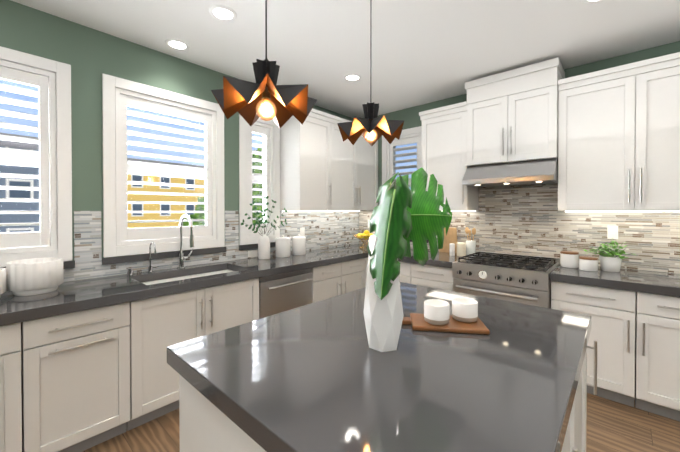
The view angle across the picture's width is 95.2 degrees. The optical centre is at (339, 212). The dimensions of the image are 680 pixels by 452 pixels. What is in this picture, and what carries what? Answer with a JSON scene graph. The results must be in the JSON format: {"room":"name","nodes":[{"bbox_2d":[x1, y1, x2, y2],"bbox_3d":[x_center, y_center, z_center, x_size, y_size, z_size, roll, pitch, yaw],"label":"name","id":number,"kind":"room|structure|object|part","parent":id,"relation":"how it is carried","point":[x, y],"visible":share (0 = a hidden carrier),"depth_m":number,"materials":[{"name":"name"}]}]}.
{"room":"kitchen","nodes":[
{"label":"kitchen","id":0,"kind":"room"},
{"bbox_2d":[0,0,353,281],"bbox_3d":[-2.209,0.027,1.913,0.150,2.720,7.550,0,1,42],"label":"wall","id":1,"kind":"structure","parent":0,"point":[90,56],"depth_m":2.26,"materials":[{"name":"green paint"}]},
{"bbox_2d":[0,46,71,266],"bbox_3d":[-2.238,-0.345,1.861,0.168,1.355,0.943,0,1,42],"label":"window","id":2,"kind":"structure","parent":1,"relation":"in","point":[61,71],"depth_m":2.11,"materials":[{"name":"white wood"}]},
{"bbox_3d":[-2.276,-0.345,1.894,0.048,1.199,0.787,0,1,42],"label":"left window sash","id":3,"kind":"part","parent":2,"relation":"part of","materials":[{"name":"clear glass"}]},
{"bbox_2d":[0,60,56,253],"bbox_3d":[-2.207,-0.344,1.833,0.085,1.197,0.785,0,1,42],"label":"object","id":4,"kind":"structure","parent":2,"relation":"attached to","point":[44,238],"depth_m":2.04,"materials":[{"name":"white wood"}]},
{"bbox_2d":[0,260,74,268],"bbox_3d":[-2.175,0.360,1.810,0.018,0.051,0.967,0,1,42],"label":"window sill","id":5,"kind":"structure","parent":1,"relation":"attached to","point":[68,264],"depth_m":2.14,"materials":[{"name":"grey stone"}]},
{"bbox_2d":[102,74,224,257],"bbox_3d":[-1.488,-0.352,2.693,0.168,1.355,0.943,0,1,42],"label":"window","id":6,"kind":"structure","parent":1,"relation":"in","point":[110,83],"depth_m":2.52,"materials":[{"name":"white wood"}]},
{"bbox_2d":[115,88,215,245],"bbox_3d":[-1.457,-0.352,2.664,0.085,1.197,0.785,0,1,42],"label":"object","id":7,"kind":"structure","parent":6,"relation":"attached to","point":[125,234],"depth_m":2.59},
{"bbox_3d":[-1.526,-0.352,2.726,0.048,1.199,0.787,0,1,42],"label":"left window sash","id":8,"kind":"part","parent":6,"relation":"part of","materials":[{"name":"clear glass"}]},
{"bbox_2d":[102,246,225,264],"bbox_3d":[-1.425,0.352,2.642,0.018,0.051,0.967,0,1,42],"label":"window sill","id":9,"kind":"structure","parent":1,"relation":"attached to","point":[129,258],"depth_m":2.55,"materials":[{"name":"grey stone"}]},
{"bbox_2d":[63,211,358,281],"bbox_3d":[-1.299,0.224,2.804,0.010,0.489,4.688,0,1,42],"label":"backsplash","id":10,"kind":"structure","parent":1,"relation":"attached to","point":[327,229],"depth_m":3.02,"materials":[{"name":"tile"}]},
{"bbox_2d":[248,250,257,256],"bbox_3d":[-0.905,0.421,3.230,0.006,0.070,0.115,0,1,42],"label":"electrical outlet","id":11,"kind":"object","parent":10,"relation":"attached to","point":[252,253],"visible":1,"depth_m":3.22,"materials":[{"name":"plastic"}]},
{"bbox_2d":[300,227,304,235],"bbox_3d":[-0.452,0.231,3.731,0.006,0.115,0.070,0,1,42],"label":"electrical outlet","id":12,"kind":"object","parent":10,"relation":"attached to","point":[302,231],"visible":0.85,"depth_m":3.73,"materials":[{"name":"plastic"}]},
{"bbox_2d":[239,242,274,249],"bbox_3d":[-0.835,0.347,3.297,0.018,0.051,0.514,0,1,42],"label":"window sill","id":13,"kind":"structure","parent":1,"relation":"attached to","point":[249,246],"depth_m":3.19,"materials":[{"name":"grey stone"}]},
{"bbox_2d":[239,114,279,244],"bbox_3d":[-0.898,-0.358,3.347,0.168,1.355,0.490,0,1,42],"label":"window","id":14,"kind":"structure","parent":1,"relation":"in","point":[244,239],"depth_m":3.26,"materials":[{"name":"white wood"}]},
{"bbox_3d":[-0.935,-0.358,3.381,0.048,1.199,0.334,0,1,42],"label":"left window sash","id":15,"kind":"part","parent":14,"relation":"part of","materials":[{"name":"clear glass"}]},
{"bbox_2d":[247,122,272,236],"bbox_3d":[-0.867,-0.358,3.319,0.085,1.197,0.332,0,1,42],"label":"window shutter","id":16,"kind":"object","parent":14,"relation":"attached to","point":[266,130],"visible":0.85,"depth_m":3.33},
{"bbox_2d":[280,110,335,210],"bbox_3d":[-0.372,-0.561,3.568,0.347,1.066,0.535,0,1,42],"label":"upper cabinet","id":17,"kind":"object","parent":1,"relation":"attached to","point":[324,166],"depth_m":3.41,"materials":[{"name":"white paint"}]},
{"bbox_2d":[336,120,377,210],"bbox_3d":[0.065,-0.565,4.052,0.347,1.066,1.009,0,1,42],"label":"upper cabinet","id":18,"kind":"object","parent":1,"relation":"attached to","point":[356,164],"depth_m":3.94,"materials":[{"name":"white paint"}]},
{"bbox_2d":[11,0,679,117],"bbox_3d":[0.099,-1.363,-0.281,6.500,0.100,7.700,0,1,42],"label":"ceiling","id":19,"kind":"structure","parent":0,"point":[425,51],"depth_m":2.34,"materials":[{"name":"white paint"}]},
{"bbox_2d":[165,38,189,50],"bbox_3d":[-1.289,-1.333,2.466,0.176,0.008,0.176,0,1,42],"label":"recessed light","id":20,"kind":"object","parent":19,"relation":"in","point":[178,44],"visible":1,"depth_m":2.46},
{"bbox_2d":[209,5,236,21],"bbox_3d":[-0.780,-1.329,2.075,0.176,0.008,0.176,0,1,42],"label":"recessed light","id":21,"kind":"object","parent":19,"relation":"in","point":[225,13],"visible":1,"depth_m":2.07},
{"bbox_2d":[211,0,316,127],"bbox_3d":[-0.284,-0.842,1.195,0.392,0.968,0.392,0,1,42],"label":"pendant lamp","id":22,"kind":"object","parent":19,"relation":"hanging from","point":[250,103],"visible":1,"depth_m":1.17,"materials":[{"name":"black metal"}]},
{"bbox_2d":[344,74,360,81],"bbox_3d":[0.124,-1.338,3.077,0.176,0.008,0.176,0,1,42],"label":"recessed light","id":23,"kind":"object","parent":19,"relation":"in","point":[352,77],"visible":1,"depth_m":3.07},
{"bbox_2d":[337,0,403,145],"bbox_3d":[0.178,-0.868,1.787,0.392,0.926,0.392,0,1,42],"label":"pendant lamp","id":24,"kind":"object","parent":19,"relation":"hanging from","point":[371,127],"visible":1,"depth_m":1.76,"materials":[{"name":"black metal"}]},
{"bbox_2d":[582,0,602,3],"bbox_3d":[1.580,-1.328,1.885,0.176,0.008,0.176,0,1,42],"label":"recessed light","id":25,"kind":"object","parent":19,"relation":"in","point":[590,1],"visible":1,"depth_m":1.95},
{"bbox_2d":[82,393,679,451],"bbox_3d":[0.099,1.456,-0.256,6.500,0.100,7.700,0,1,42],"label":"floor","id":26,"kind":"structure","parent":0,"point":[612,426],"depth_m":1.96,"materials":[{"name":"brown wood"}]},
{"bbox_2d":[0,318,43,451],"bbox_3d":[-1.981,0.966,1.593,0.620,0.849,0.595,0,1,42],"label":"base cabinet","id":27,"kind":"object","parent":26,"relation":"on","point":[22,344],"depth_m":1.57,"materials":[{"name":"beige paint"}]},
{"bbox_2d":[44,302,147,451],"bbox_3d":[-1.667,0.963,1.940,0.620,0.849,0.589,0,1,42],"label":"base cabinet","id":28,"kind":"object","parent":26,"relation":"on","point":[84,365],"depth_m":1.78,"materials":[{"name":"beige paint"}]},
{"bbox_2d":[0,244,367,325],"bbox_3d":[-1.056,0.527,2.592,0.650,0.112,4.696,0,1,42],"label":"countertop","id":29,"kind":"structure","parent":28,"relation":"on","point":[86,294],"depth_m":2.10,"materials":[{"name":"grey stone"}]},
{"bbox_2d":[0,268,6,296],"bbox_3d":[-1.962,0.396,1.675,0.228,0.165,0.225,0,1,42],"label":"planter","id":30,"kind":"object","parent":29,"relation":"on","point":[3,286],"visible":1,"depth_m":1.72,"materials":[{"name":"white ceramic"}]},
{"bbox_2d":[6,257,63,295],"bbox_3d":[-1.839,0.382,1.879,0.250,0.190,0.246,0,1,42],"label":"bowl","id":31,"kind":"object","parent":29,"relation":"on","point":[29,277],"visible":1,"depth_m":1.80,"materials":[{"name":"white ceramic"}]},
{"bbox_2d":[148,242,158,273],"bbox_3d":[-1.457,0.346,2.448,0.143,0.252,0.069,0,1,42],"label":"faucet","id":32,"kind":"object","parent":29,"relation":"on","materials":[{"name":"silver metal"}]},
{"bbox_2d":[176,214,193,269],"bbox_3d":[-1.257,0.240,2.602,0.261,0.461,0.125,0,1,42],"label":"faucet","id":33,"kind":"object","parent":29,"relation":"on","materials":[{"name":"silver metal"}]},
{"bbox_2d":[241,196,287,259],"bbox_3d":[-0.757,0.148,3.166,0.140,0.635,0.540,0,1,42],"label":"bottle vase","id":34,"kind":"object","parent":29,"relation":"on","point":[263,246],"visible":1,"depth_m":3.12,"materials":[{"name":"white ceramic"}]},
{"bbox_2d":[275,235,290,257],"bbox_3d":[-0.608,0.349,3.318,0.165,0.229,0.165,0,1,42],"label":"canister","id":35,"kind":"object","parent":29,"relation":"on","point":[282,246],"visible":1,"depth_m":3.25,"materials":[{"name":"white ceramic"}]},
{"bbox_2d":[292,234,305,254],"bbox_3d":[-0.459,0.350,3.483,0.161,0.224,0.161,0,1,42],"label":"canister","id":36,"kind":"object","parent":29,"relation":"on","point":[298,244],"visible":1,"depth_m":3.42,"materials":[{"name":"white ceramic"}]},
{"bbox_2d":[353,230,372,247],"bbox_3d":[0.341,0.341,4.094,0.346,0.231,0.346,0,1,42],"label":"fruit bowl","id":37,"kind":"object","parent":29,"relation":"on","point":[366,234],"visible":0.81,"depth_m":4.05,"materials":[{"name":"yellow food"}]},
{"bbox_2d":[144,270,263,421],"bbox_3d":[-1.225,0.958,2.431,0.620,0.849,0.981,0,1,42],"label":"base cabinet","id":38,"kind":"object","parent":26,"relation":"on","point":[172,319],"depth_m":2.15,"materials":[{"name":"beige paint"}]},
{"bbox_2d":[259,268,312,318],"bbox_3d":[-0.672,0.954,2.998,0.671,0.848,0.598,0,1,42],"label":"dishwasher","id":39,"kind":"object","parent":26,"relation":"on","point":[282,291],"depth_m":2.77,"materials":[{"name":"silver metal"}]},
{"bbox_2d":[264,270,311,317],"bbox_3d":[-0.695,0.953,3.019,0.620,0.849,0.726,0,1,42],"label":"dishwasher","id":40,"kind":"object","parent":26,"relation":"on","point":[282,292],"depth_m":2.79,"materials":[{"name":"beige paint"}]},
{"bbox_2d":[312,258,367,302],"bbox_3d":[-0.180,0.948,3.564,0.654,0.849,0.897,0,1,42],"label":"base cabinet","id":41,"kind":"object","parent":26,"relation":"on","point":[337,278],"depth_m":3.31,"materials":[{"name":"beige paint"}]},
{"bbox_2d":[179,338,596,451],"bbox_3d":[0.292,0.968,1.278,1.121,0.849,1.386,0,1,42],"label":"kitchen island","id":42,"kind":"object","parent":26,"relation":"on","point":[202,427],"depth_m":1.05,"materials":[{"name":"white paint"}]},
{"bbox_2d":[167,282,590,451],"bbox_3d":[0.275,0.512,1.290,1.120,0.059,1.456,0,1,42],"label":"island countertop","id":43,"kind":"structure","parent":42,"relation":"on","point":[308,378],"depth_m":0.92,"materials":[{"name":"grey stone"}]},
{"bbox_2d":[363,167,451,351],"bbox_3d":[0.246,0.147,1.184,0.192,0.670,0.450,0,1,42],"label":"vase","id":44,"kind":"object","parent":43,"relation":"on","point":[402,215],"visible":1,"depth_m":1.09,"materials":[{"name":"white ceramic"}]},
{"bbox_2d":[402,297,489,334],"bbox_3d":[0.414,0.431,1.342,0.390,0.101,0.170,0,1,9],"label":"serving board","id":45,"kind":"object","parent":43,"relation":"on","point":[438,317],"visible":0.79,"depth_m":1.30,"materials":[{"name":"brown wood"}]},
{"bbox_2d":[424,299,449,324],"bbox_3d":[0.411,0.421,1.322,0.104,0.082,0.104,0,1,42],"label":"cup","id":46,"kind":"object","parent":45,"relation":"on","point":[436,311],"depth_m":1.29,"materials":[{"name":"ceramic"}]},
{"bbox_2d":[452,297,477,322],"bbox_3d":[0.542,0.421,1.351,0.104,0.082,0.104,0,1,42],"label":"cup","id":47,"kind":"object","parent":45,"relation":"on","point":[464,310],"depth_m":1.31,"materials":[{"name":"ceramic"}]},
{"bbox_2d":[398,261,415,284],"bbox_3d":[0.780,0.947,3.687,0.603,0.849,0.618,0,1,42],"label":"base cabinet","id":48,"kind":"object","parent":26,"relation":"on","point":[407,274],"depth_m":3.32,"materials":[{"name":"white paint"}]},
{"bbox_2d":[416,265,453,290],"bbox_3d":[1.109,0.950,3.390,0.532,0.849,0.618,0,1,42],"label":"base cabinet","id":49,"kind":"object","parent":26,"relation":"on","point":[432,276],"depth_m":3.12,"materials":[{"name":"white paint"}]},
{"bbox_2d":[368,249,470,268],"bbox_3d":[0.919,0.493,3.535,1.019,0.059,0.652,0,1,42],"label":"countertop","id":50,"kind":"structure","parent":49,"relation":"on","point":[445,261],"depth_m":3.18,"materials":[{"name":"grey stone"}]},
{"bbox_2d":[439,227,456,252],"bbox_3d":[1.252,0.315,3.611,0.220,0.298,0.066,0,1,42],"label":"cutting board","id":51,"kind":"object","parent":50,"relation":"on","point":[450,237],"visible":0.5,"depth_m":3.58,"materials":[{"name":"brown wood"}]},
{"bbox_2d":[449,243,454,255],"bbox_3d":[1.220,0.397,3.383,0.058,0.133,0.058,0,1,42],"label":"jar","id":52,"kind":"object","parent":50,"relation":"on","point":[451,249],"visible":1,"depth_m":3.36,"materials":[{"name":"ceramic"}]},
{"bbox_2d":[457,242,465,256],"bbox_3d":[1.310,0.391,3.355,0.097,0.145,0.097,0,1,42],"label":"jar","id":53,"kind":"object","parent":50,"relation":"on","point":[461,249],"visible":0.96,"depth_m":3.32,"materials":[{"name":"ceramic"}]},
{"bbox_2d":[465,227,475,254],"bbox_3d":[1.421,0.308,3.387,0.109,0.310,0.103,0,1,42],"label":"utensil holder","id":54,"kind":"object","parent":50,"relation":"on","point":[470,246],"visible":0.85,"depth_m":3.35,"materials":[{"name":"white ceramic"}]},
{"bbox_2d":[452,251,559,308],"bbox_3d":[1.543,0.901,2.899,0.756,0.956,0.749,0,1,42],"label":"range","id":55,"kind":"object","parent":26,"relation":"on","point":[521,279],"visible":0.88,"depth_m":2.68,"materials":[{"name":"silver metal"}]},
{"bbox_2d":[551,281,679,420],"bbox_3d":[2.262,0.959,2.351,1.032,0.849,0.618,0,1,42],"label":"base cabinet","id":56,"kind":"object","parent":26,"relation":"on","point":[635,328],"depth_m":2.16,"materials":[{"name":"white paint"}]},
{"bbox_2d":[550,265,679,296],"bbox_3d":[2.556,0.506,2.059,1.861,0.059,0.652,0,1,42],"label":"countertop","id":57,"kind":"structure","parent":56,"relation":"on","point":[636,281],"depth_m":2.26,"materials":[{"name":"grey stone"}]},
{"bbox_2d":[560,251,578,267],"bbox_3d":[1.999,0.404,2.708,0.132,0.131,0.132,0,1,42],"label":"canister","id":58,"kind":"object","parent":57,"relation":"on","point":[569,259],"visible":1,"depth_m":2.66,"materials":[{"name":"white ceramic"}]},
{"bbox_2d":[579,256,597,271],"bbox_3d":[2.045,0.418,2.558,0.124,0.106,0.124,0,1,42],"label":"canister","id":59,"kind":"object","parent":57,"relation":"on","point":[587,263],"visible":1,"depth_m":2.51,"materials":[{"name":"white ceramic"}]},
{"bbox_2d":[583,238,634,271],"bbox_3d":[2.197,0.333,2.536,0.331,0.276,0.302,0,1,42],"label":"herb plant","id":60,"kind":"object","parent":57,"relation":"on","point":[610,262],"visible":1,"depth_m":2.50,"materials":[{"name":"green plant"}]},
{"bbox_3d":[2.206,0.412,2.534,0.144,0.118,0.144,0,1,42],"label":"pot","id":61,"kind":"part","parent":60,"relation":"part of","materials":[{"name":"white ceramic"}]},
{"bbox_2d":[378,41,679,273],"bbox_3d":[2.627,0.022,2.535,6.200,2.720,0.150,0,1,42],"label":"wall","id":62,"kind":"structure","parent":0,"point":[410,116],"depth_m":2.87,"materials":[{"name":"green paint"}]},
{"bbox_2d":[382,126,421,188],"bbox_3d":[0.878,-0.384,4.094,0.670,1.395,0.168,0,1,42],"label":"window","id":63,"kind":"structure","parent":62,"relation":"in","point":[410,131],"depth_m":4.21,"materials":[{"name":"white wood"}]},
{"bbox_2d":[387,133,421,186],"bbox_3d":[0.850,-0.384,4.063,0.512,1.237,0.084,0,1,42],"label":"window shutter","id":64,"kind":"object","parent":63,"relation":"attached to","point":[410,139],"visible":0.42,"depth_m":4.05,"materials":[{"name":"white wood"}]},
{"bbox_3d":[0.912,-0.385,4.131,0.514,1.239,0.048,0,1,42],"label":"window sash","id":65,"kind":"part","parent":63,"relation":"part of","materials":[{"name":"clear glass"}]},
{"bbox_2d":[419,101,478,210],"bbox_3d":[1.201,-0.579,3.450,0.527,1.105,0.385,0,1,42],"label":"upper cabinet","id":66,"kind":"object","parent":62,"relation":"attached to","point":[444,145],"visible":0.75,"depth_m":3.30,"materials":[{"name":"white paint"}]},
{"bbox_2d":[465,57,564,165],"bbox_3d":[1.669,-0.891,3.005,0.777,0.833,0.415,0,1,42],"label":"upper cabinet","id":67,"kind":"object","parent":62,"relation":"attached to","point":[512,115],"visible":0.98,"depth_m":2.84,"materials":[{"name":"white paint"}]},
{"bbox_2d":[462,158,557,186],"bbox_3d":[1.642,-0.371,2.980,0.749,0.202,0.496,0,1,42],"label":"hood vent","id":68,"kind":"object","parent":67,"relation":"attached to","point":[536,172],"visible":0.94,"depth_m":2.81,"materials":[{"name":"silver metal"}]},
{"bbox_2d":[479,184,557,210],"bbox_3d":[1.807,-0.254,3.163,0.757,0.460,0.010,0,1,42],"label":"backsplash","id":69,"kind":"structure","parent":62,"relation":"attached to","point":[543,197],"depth_m":3.15,"materials":[{"name":"tile"}]},
{"bbox_2d":[359,211,679,273],"bbox_3d":[1.872,0.221,3.109,4.288,0.489,0.010,0,1,42],"label":"backsplash","id":70,"kind":"structure","parent":62,"relation":"attached to","point":[651,240],"depth_m":2.85,"materials":[{"name":"tile"}]},
{"bbox_2d":[607,225,617,238],"bbox_3d":[2.344,0.166,2.671,0.070,0.115,0.006,0,1,42],"label":"electrical outlet","id":71,"kind":"object","parent":70,"relation":"attached to","point":[612,231],"visible":1,"depth_m":2.67,"materials":[{"name":"plastic"}]},
{"bbox_2d":[558,56,679,210],"bbox_3d":[2.353,-0.551,2.437,1.021,1.066,0.346,0,1,42],"label":"upper cabinet","id":72,"kind":"object","parent":62,"relation":"attached to","point":[618,138],"depth_m":2.39,"materials":[{"name":"white paint"}]},
{"bbox_2d":[565,211,679,211],"bbox_3d":[2.752,-0.011,2.264,1.811,0.008,0.025,0,1,42],"label":"led","id":73,"kind":"object","parent":72,"relation":"attached to","point":[622,211],"visible":1,"depth_m":2.60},
{"label":"outside","id":74,"kind":"structure","parent":0,"visible":0},
{"bbox_2d":[0,79,262,232],"bbox_3d":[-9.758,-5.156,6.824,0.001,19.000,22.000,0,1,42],"label":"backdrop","id":75,"kind":"structure","parent":74,"point":[7,193],"depth_m":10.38,"materials":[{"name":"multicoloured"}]},
{"bbox_2d":[395,143,416,189],"bbox_3d":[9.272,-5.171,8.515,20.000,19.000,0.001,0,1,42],"label":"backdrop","id":76,"kind":"structure","parent":74,"point":[406,163],"depth_m":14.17,"materials":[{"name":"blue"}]}
]}

